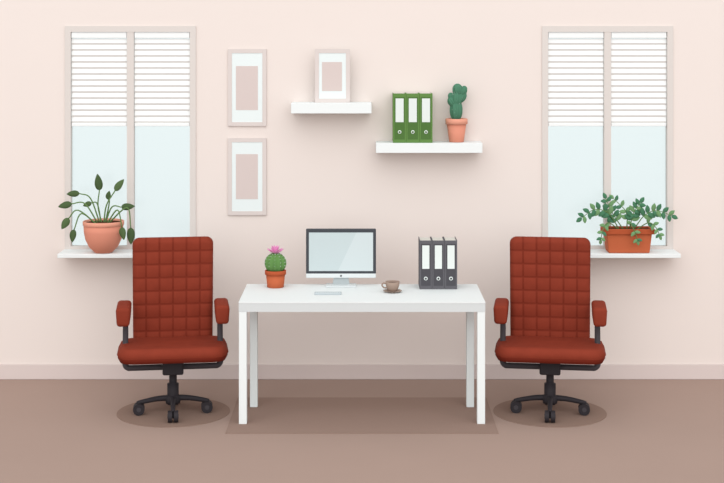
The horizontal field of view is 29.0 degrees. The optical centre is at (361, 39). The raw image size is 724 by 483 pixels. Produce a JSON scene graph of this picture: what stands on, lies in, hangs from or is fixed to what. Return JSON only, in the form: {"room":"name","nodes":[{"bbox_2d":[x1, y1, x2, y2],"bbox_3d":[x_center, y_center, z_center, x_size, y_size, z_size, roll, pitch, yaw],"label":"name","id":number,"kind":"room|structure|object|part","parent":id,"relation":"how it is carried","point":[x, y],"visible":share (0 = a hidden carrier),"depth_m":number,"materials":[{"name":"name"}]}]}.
{"room":"office","nodes":[
{"label":"office","id":0,"kind":"room"},
{"bbox_2d":[0,0,723,363],"bbox_3d":[0.000,0.800,9.755,13.000,3.100,0.100,0,0,0],"label":"wall","id":1,"kind":"structure","parent":0,"point":[324,170],"depth_m":9.71,"materials":[{"name":"paint"}]},
{"bbox_2d":[57,249,132,257],"bbox_3d":[-1.605,1.463,9.592,0.916,0.028,0.224,0,0,0],"label":"sill","id":2,"kind":"structure","parent":1,"relation":"attached to","point":[66,253],"depth_m":9.48,"materials":[{"name":"white paint"}]},
{"bbox_2d":[58,174,134,253],"bbox_3d":[-1.800,1.180,9.550,0.521,0.537,0.280,0,0,0],"label":"potted houseplant","id":3,"kind":"object","parent":2,"relation":"on","point":[104,235],"visible":1,"depth_m":9.48,"materials":[{"name":"brown ceramic"}]},
{"bbox_3d":[-1.763,1.351,9.550,0.270,0.195,0.270,0,0,0],"label":"pot","id":4,"kind":"part","parent":3,"relation":"part of","materials":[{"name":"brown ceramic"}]},
{"bbox_2d":[71,32,189,125],"bbox_3d":[-1.605,0.272,9.716,0.819,0.652,0.029,0,0,0],"label":"blind","id":5,"kind":"object","parent":1,"relation":"attached to","point":[99,66],"visible":1,"depth_m":9.71,"materials":[{"name":"white plastic"}]},
{"bbox_3d":[-1.823,0.587,9.718,0.382,0.021,0.026,0,0,0],"label":"rail","id":6,"kind":"part","parent":5,"relation":"part of","materials":[{"name":"white plastic"}]},
{"bbox_3d":[-1.387,0.587,9.718,0.382,0.021,0.026,0,0,0],"label":"rail","id":7,"kind":"part","parent":5,"relation":"part of","materials":[{"name":"white plastic"}]},
{"bbox_2d":[65,26,195,248],"bbox_3d":[-1.605,0.676,9.723,0.908,1.546,0.055,0,0,0],"label":"window frame","id":8,"kind":"structure","parent":1,"relation":"attached to","point":[130,30],"depth_m":9.70,"materials":[{"name":"grey wood"}]},
{"bbox_2d":[228,49,265,125],"bbox_3d":[-0.795,0.329,9.698,0.267,0.534,0.012,0,0,0],"label":"picture frame","id":9,"kind":"object","parent":1,"relation":"attached to","point":[246,67],"visible":1,"depth_m":9.69,"materials":[{"name":"grey wood"}]},
{"bbox_2d":[236,66,257,109],"bbox_3d":[-0.797,0.333,9.695,0.152,0.305,0.001,0,0,0],"label":"print","id":10,"kind":"object","parent":9,"relation":"attached to","point":[246,76],"depth_m":9.69,"materials":[{"name":"grey"}]},
{"bbox_2d":[228,138,265,214],"bbox_3d":[-0.795,0.946,9.698,0.267,0.534,0.012,0,0,0],"label":"picture frame","id":11,"kind":"object","parent":1,"relation":"attached to","point":[246,156],"visible":1,"depth_m":9.69,"materials":[{"name":"grey wood"}]},
{"bbox_2d":[236,154,257,198],"bbox_3d":[-0.797,0.946,9.695,0.152,0.312,0.001,0,0,0],"label":"print","id":12,"kind":"object","parent":11,"relation":"attached to","point":[246,164],"depth_m":9.69,"materials":[{"name":"grey"}]},
{"bbox_2d":[291,102,370,112],"bbox_3d":[-0.209,0.464,9.605,0.546,0.070,0.200,0,0,0],"label":"wall shelf","id":13,"kind":"object","parent":1,"relation":"attached to","point":[296,107],"visible":0.99,"depth_m":9.51,"materials":[{"name":"white paint"}]},
{"bbox_2d":[315,49,349,102],"bbox_3d":[-0.202,0.245,9.599,0.240,0.367,0.012,0,0,0],"label":"picture frame","id":14,"kind":"object","parent":13,"relation":"on","point":[332,66],"visible":1,"depth_m":9.60,"materials":[{"name":"grey wood"}]},
{"bbox_2d":[322,62,341,90],"bbox_3d":[-0.206,0.250,9.596,0.137,0.199,0.001,0,0,0],"label":"print","id":15,"kind":"object","parent":14,"relation":"attached to","point":[331,71],"depth_m":9.59,"materials":[{"name":"grey"}]},
{"bbox_2d":[0,364,723,378],"bbox_3d":[0.000,2.298,9.697,13.000,0.104,0.016,0,0,0],"label":"baseboard","id":16,"kind":"structure","parent":1,"relation":"attached to","point":[7,371],"depth_m":9.69,"materials":[{"name":"grey paint"}]},
{"bbox_2d":[376,141,481,152],"bbox_3d":[0.457,0.734,9.605,0.723,0.067,0.200,0,0,0],"label":"wall shelf","id":17,"kind":"object","parent":1,"relation":"attached to","point":[381,146],"visible":0.98,"depth_m":9.51,"materials":[{"name":"white paint"}]},
{"bbox_2d":[393,93,405,142],"bbox_3d":[0.256,0.532,9.608,0.089,0.336,0.184,0,0,0],"label":"ring binder","id":18,"kind":"object","parent":17,"relation":"on","point":[399,99],"visible":1,"depth_m":9.52,"materials":[{"name":"green"}]},
{"bbox_2d":[406,93,418,142],"bbox_3d":[0.345,0.532,9.608,0.089,0.336,0.184,0,0,0],"label":"ring binder","id":19,"kind":"object","parent":17,"relation":"on","point":[412,99],"visible":0.94,"depth_m":9.52,"materials":[{"name":"green"}]},
{"bbox_2d":[419,93,432,142],"bbox_3d":[0.435,0.532,9.608,0.089,0.336,0.184,0,0,0],"label":"ring binder","id":20,"kind":"object","parent":17,"relation":"on","point":[425,99],"visible":0.95,"depth_m":9.52,"materials":[{"name":"green"}]},
{"bbox_2d":[445,83,467,141],"bbox_3d":[0.648,0.496,9.605,0.152,0.407,0.152,0,0,0],"label":"potted cactus","id":21,"kind":"object","parent":17,"relation":"on","point":[456,125],"visible":1,"depth_m":9.57,"materials":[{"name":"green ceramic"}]},
{"bbox_3d":[0.618,0.425,9.597,0.060,0.076,0.061,-34,0,0],"label":"stem","id":22,"kind":"part","parent":21,"relation":"part of","materials":[{"name":"green plant"}]},
{"bbox_3d":[0.646,0.480,9.605,0.089,0.165,0.090,0,0,0],"label":"stem","id":23,"kind":"part","parent":21,"relation":"part of","materials":[{"name":"green plant"}]},
{"bbox_2d":[445,118,467,141],"bbox_3d":[0.648,0.619,9.605,0.152,0.161,0.152,0,0,0],"label":"pot","id":24,"kind":"object","parent":21,"relation":"on","point":[456,127],"depth_m":9.55,"materials":[{"name":"brown ceramic"}]},
{"bbox_3d":[0.656,0.343,9.601,0.072,0.089,0.072,-6,0,0],"label":"stem","id":25,"kind":"part","parent":21,"relation":"part of","materials":[{"name":"green plant"}]},
{"bbox_3d":[0.649,0.405,9.601,0.077,0.124,0.078,3,0,0],"label":"stem","id":26,"kind":"part","parent":21,"relation":"part of","materials":[{"name":"green plant"}]},
{"bbox_3d":[0.695,0.350,9.597,0.052,0.076,0.052,20,0,0],"label":"stem","id":27,"kind":"part","parent":21,"relation":"part of","materials":[{"name":"green plant"}]},
{"bbox_3d":[0.683,0.391,9.605,0.063,0.089,0.064,34,0,0],"label":"stem","id":28,"kind":"part","parent":21,"relation":"part of","materials":[{"name":"green plant"}]},
{"bbox_2d":[548,32,666,125],"bbox_3d":[1.702,0.272,9.716,0.819,0.652,0.029,0,0,0],"label":"blind","id":29,"kind":"object","parent":1,"relation":"attached to","point":[575,66],"visible":1,"depth_m":9.71,"materials":[{"name":"white plastic"}]},
{"bbox_3d":[1.484,0.587,9.718,0.382,0.021,0.026,0,0,0],"label":"rail","id":30,"kind":"part","parent":29,"relation":"part of","materials":[{"name":"white plastic"}]},
{"bbox_3d":[1.920,0.587,9.718,0.382,0.021,0.026,0,0,0],"label":"rail","id":31,"kind":"part","parent":29,"relation":"part of","materials":[{"name":"white plastic"}]},
{"bbox_2d":[542,26,672,248],"bbox_3d":[1.702,0.676,9.723,0.908,1.546,0.055,0,0,0],"label":"window frame","id":32,"kind":"structure","parent":1,"relation":"attached to","point":[607,30],"depth_m":9.70,"materials":[{"name":"grey wood"}]},
{"bbox_2d":[590,249,680,257],"bbox_3d":[1.702,1.463,9.592,0.916,0.028,0.224,0,0,0],"label":"sill","id":33,"kind":"structure","parent":1,"relation":"attached to","point":[595,253],"depth_m":9.48,"materials":[{"name":"white paint"}]},
{"bbox_2d":[576,193,677,252],"bbox_3d":[1.805,1.246,9.555,0.694,0.404,0.212,0,0,0],"label":"plant","id":34,"kind":"object","parent":33,"relation":"on","point":[633,238],"visible":1,"depth_m":9.53,"materials":[{"name":"green plant"}]},
{"bbox_3d":[1.816,1.381,9.575,0.308,0.135,0.139,0,0,0],"label":"planter","id":35,"kind":"part","parent":34,"relation":"part of","materials":[{"name":"brown ceramic"}]},
{"bbox_2d":[0,379,723,482],"bbox_3d":[0.000,2.400,3.755,13.000,0.100,12.100,0,0,0],"label":"floor","id":36,"kind":"structure","parent":0,"point":[52,430],"depth_m":8.23,"materials":[{"name":"plastic"}]},
{"bbox_2d":[117,400,229,427],"bbox_3d":[-1.190,2.348,8.843,0.710,0.002,0.710,0,0,0],"label":"chair mat","id":37,"kind":"object","parent":36,"relation":"on","point":[190,413],"visible":0.76,"depth_m":8.77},
{"bbox_2d":[116,236,229,422],"bbox_3d":[-1.196,1.812,8.863,0.702,1.070,0.617,0,0,-8],"label":"office chair","id":38,"kind":"object","parent":37,"relation":"on","point":[173,276],"visible":1,"depth_m":9.00,"materials":[{"name":"leather"}]},
{"bbox_3d":[-1.311,2.259,8.789,0.208,0.058,0.037,0,0,-8],"label":"arm","id":39,"kind":"part","parent":38,"relation":"part of","materials":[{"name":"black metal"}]},
{"bbox_3d":[-1.223,1.617,9.062,0.519,0.680,0.091,0,-2,-8],"label":"backrest","id":40,"kind":"part","parent":38,"relation":"part of","materials":[{"name":"leather"}]},
{"bbox_3d":[-1.188,1.942,8.800,0.685,0.085,0.490,0,-2,-8],"label":"seat","id":41,"kind":"part","parent":38,"relation":"part of","materials":[{"name":"leather"}]},
{"bbox_3d":[-1.172,2.259,8.683,0.038,0.058,0.208,0,0,-8],"label":"arm","id":42,"kind":"part","parent":38,"relation":"part of","materials":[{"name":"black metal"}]},
{"bbox_3d":[-1.067,2.259,8.822,0.208,0.058,0.037,0,0,-8],"label":"arm","id":43,"kind":"part","parent":38,"relation":"part of","materials":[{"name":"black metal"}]},
{"bbox_2d":[225,397,498,433],"bbox_3d":[0.000,2.348,8.770,1.630,0.004,0.840,0,0,0],"label":"desk shadow","id":44,"kind":"object","parent":36,"relation":"on","point":[273,415],"visible":1,"depth_m":8.70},
{"bbox_2d":[239,284,484,423],"bbox_3d":[0.000,1.973,8.863,1.508,0.746,0.634,0,0,0],"label":"desk","id":45,"kind":"object","parent":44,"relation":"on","point":[255,298],"visible":1,"depth_m":8.60,"materials":[{"name":"white wood"}]},
{"bbox_3d":[-0.728,2.003,8.572,0.048,0.686,0.048,0,0,0],"label":"leg","id":46,"kind":"part","parent":45,"relation":"part of","materials":[{"name":"white wood"}]},
{"bbox_3d":[-0.692,2.003,8.964,0.048,0.686,0.048,0,0,0],"label":"leg","id":47,"kind":"part","parent":45,"relation":"part of","materials":[{"name":"white wood"}]},
{"bbox_2d":[264,245,286,287],"bbox_3d":[-0.560,1.465,9.065,0.160,0.269,0.160,0,0,0],"label":"cactus","id":48,"kind":"object","parent":45,"relation":"on","point":[275,262],"visible":1,"depth_m":9.02,"materials":[{"name":"green plant"}]},
{"bbox_2d":[265,269,285,287],"bbox_3d":[-0.560,1.544,9.065,0.138,0.111,0.138,0,0,0],"label":"pot","id":49,"kind":"object","parent":48,"relation":"on","point":[275,278],"depth_m":9.01,"materials":[{"name":"brown ceramic"}]},
{"bbox_2d":[267,245,283,252],"bbox_3d":[-0.558,1.360,9.065,0.113,0.058,0.115,0,0,0],"label":"flower","id":50,"kind":"object","parent":48,"relation":"on","point":[274,249],"depth_m":9.05,"materials":[{"name":"pink plant"}]},
{"bbox_2d":[314,292,341,294],"bbox_3d":[-0.214,1.595,8.820,0.170,0.010,0.070,0,0,0],"label":"keyboard","id":51,"kind":"object","parent":45,"relation":"on","point":[315,293],"visible":1,"depth_m":8.79,"materials":[{"name":"grey plastic"}]},
{"bbox_2d":[306,229,375,286],"bbox_3d":[-0.137,1.414,9.113,0.455,0.370,0.125,0,0,0],"label":"desktop monitor","id":52,"kind":"object","parent":45,"relation":"on","point":[340,255],"visible":1,"depth_m":9.10,"materials":[{"name":"grey"}]},
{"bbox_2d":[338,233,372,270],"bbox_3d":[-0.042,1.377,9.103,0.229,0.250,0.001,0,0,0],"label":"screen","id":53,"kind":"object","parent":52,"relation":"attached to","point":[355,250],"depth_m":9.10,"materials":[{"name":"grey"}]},
{"bbox_2d":[381,280,401,292],"bbox_3d":[0.194,1.566,8.885,0.120,0.068,0.120,0,0,26],"label":"coffee cup","id":54,"kind":"object","parent":45,"relation":"on","point":[392,286],"visible":1,"depth_m":8.86,"materials":[{"name":"beige ceramic"}]},
{"bbox_2d":[418,237,431,288],"bbox_3d":[0.409,1.443,9.075,0.080,0.313,0.189,0,0,0],"label":"ring binder","id":55,"kind":"object","parent":45,"relation":"on","point":[424,243],"visible":1,"depth_m":8.98,"materials":[{"name":"grey plastic"}]},
{"bbox_2d":[431,236,444,288],"bbox_3d":[0.490,1.443,9.075,0.080,0.313,0.189,0,0,0],"label":"ring binder","id":56,"kind":"object","parent":45,"relation":"on","point":[438,243],"visible":0.94,"depth_m":8.98,"materials":[{"name":"grey plastic"}]},
{"bbox_2d":[443,236,456,288],"bbox_3d":[0.571,1.443,9.075,0.080,0.313,0.189,0,0,0],"label":"ring binder","id":57,"kind":"object","parent":45,"relation":"on","point":[450,242],"visible":0.93,"depth_m":8.98,"materials":[{"name":"grey plastic"}]},
{"bbox_3d":[0.692,2.003,8.964,0.048,0.686,0.048,0,0,0],"label":"leg","id":58,"kind":"part","parent":45,"relation":"part of","materials":[{"name":"white wood"}]},
{"bbox_3d":[0.728,2.003,8.572,0.048,0.686,0.048,0,0,0],"label":"leg","id":59,"kind":"part","parent":45,"relation":"part of","materials":[{"name":"white wood"}]},
{"bbox_2d":[493,400,606,427],"bbox_3d":[1.186,2.348,8.843,0.710,0.002,0.710,0,0,0],"label":"chair mat","id":60,"kind":"object","parent":36,"relation":"on","point":[532,413],"visible":0.79,"depth_m":8.77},
{"bbox_2d":[493,236,606,422],"bbox_3d":[1.190,1.812,8.863,0.702,1.070,0.617,0,0,8],"label":"office chair","id":61,"kind":"object","parent":60,"relation":"on","point":[550,276],"visible":1,"depth_m":9.00,"materials":[{"name":"leather"}]},
{"bbox_3d":[1.060,2.259,8.821,0.208,0.058,0.037,0,0,8],"label":"arm","id":62,"kind":"part","parent":61,"relation":"part of","materials":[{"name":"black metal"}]},
{"bbox_3d":[1.182,1.942,8.800,0.685,0.085,0.490,0,-2,8],"label":"seat","id":63,"kind":"part","parent":61,"relation":"part of","materials":[{"name":"leather"}]},
{"bbox_3d":[1.166,2.259,8.683,0.038,0.058,0.208,0,0,8],"label":"arm","id":64,"kind":"part","parent":61,"relation":"part of","materials":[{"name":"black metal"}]},
{"bbox_3d":[1.217,1.617,9.062,0.519,0.680,0.091,0,-2,8],"label":"backrest","id":65,"kind":"part","parent":61,"relation":"part of","materials":[{"name":"leather"}]},
{"bbox_3d":[1.304,2.259,8.789,0.208,0.058,0.037,0,0,8],"label":"arm","id":66,"kind":"part","parent":61,"relation":"part of","materials":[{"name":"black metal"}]}
]}

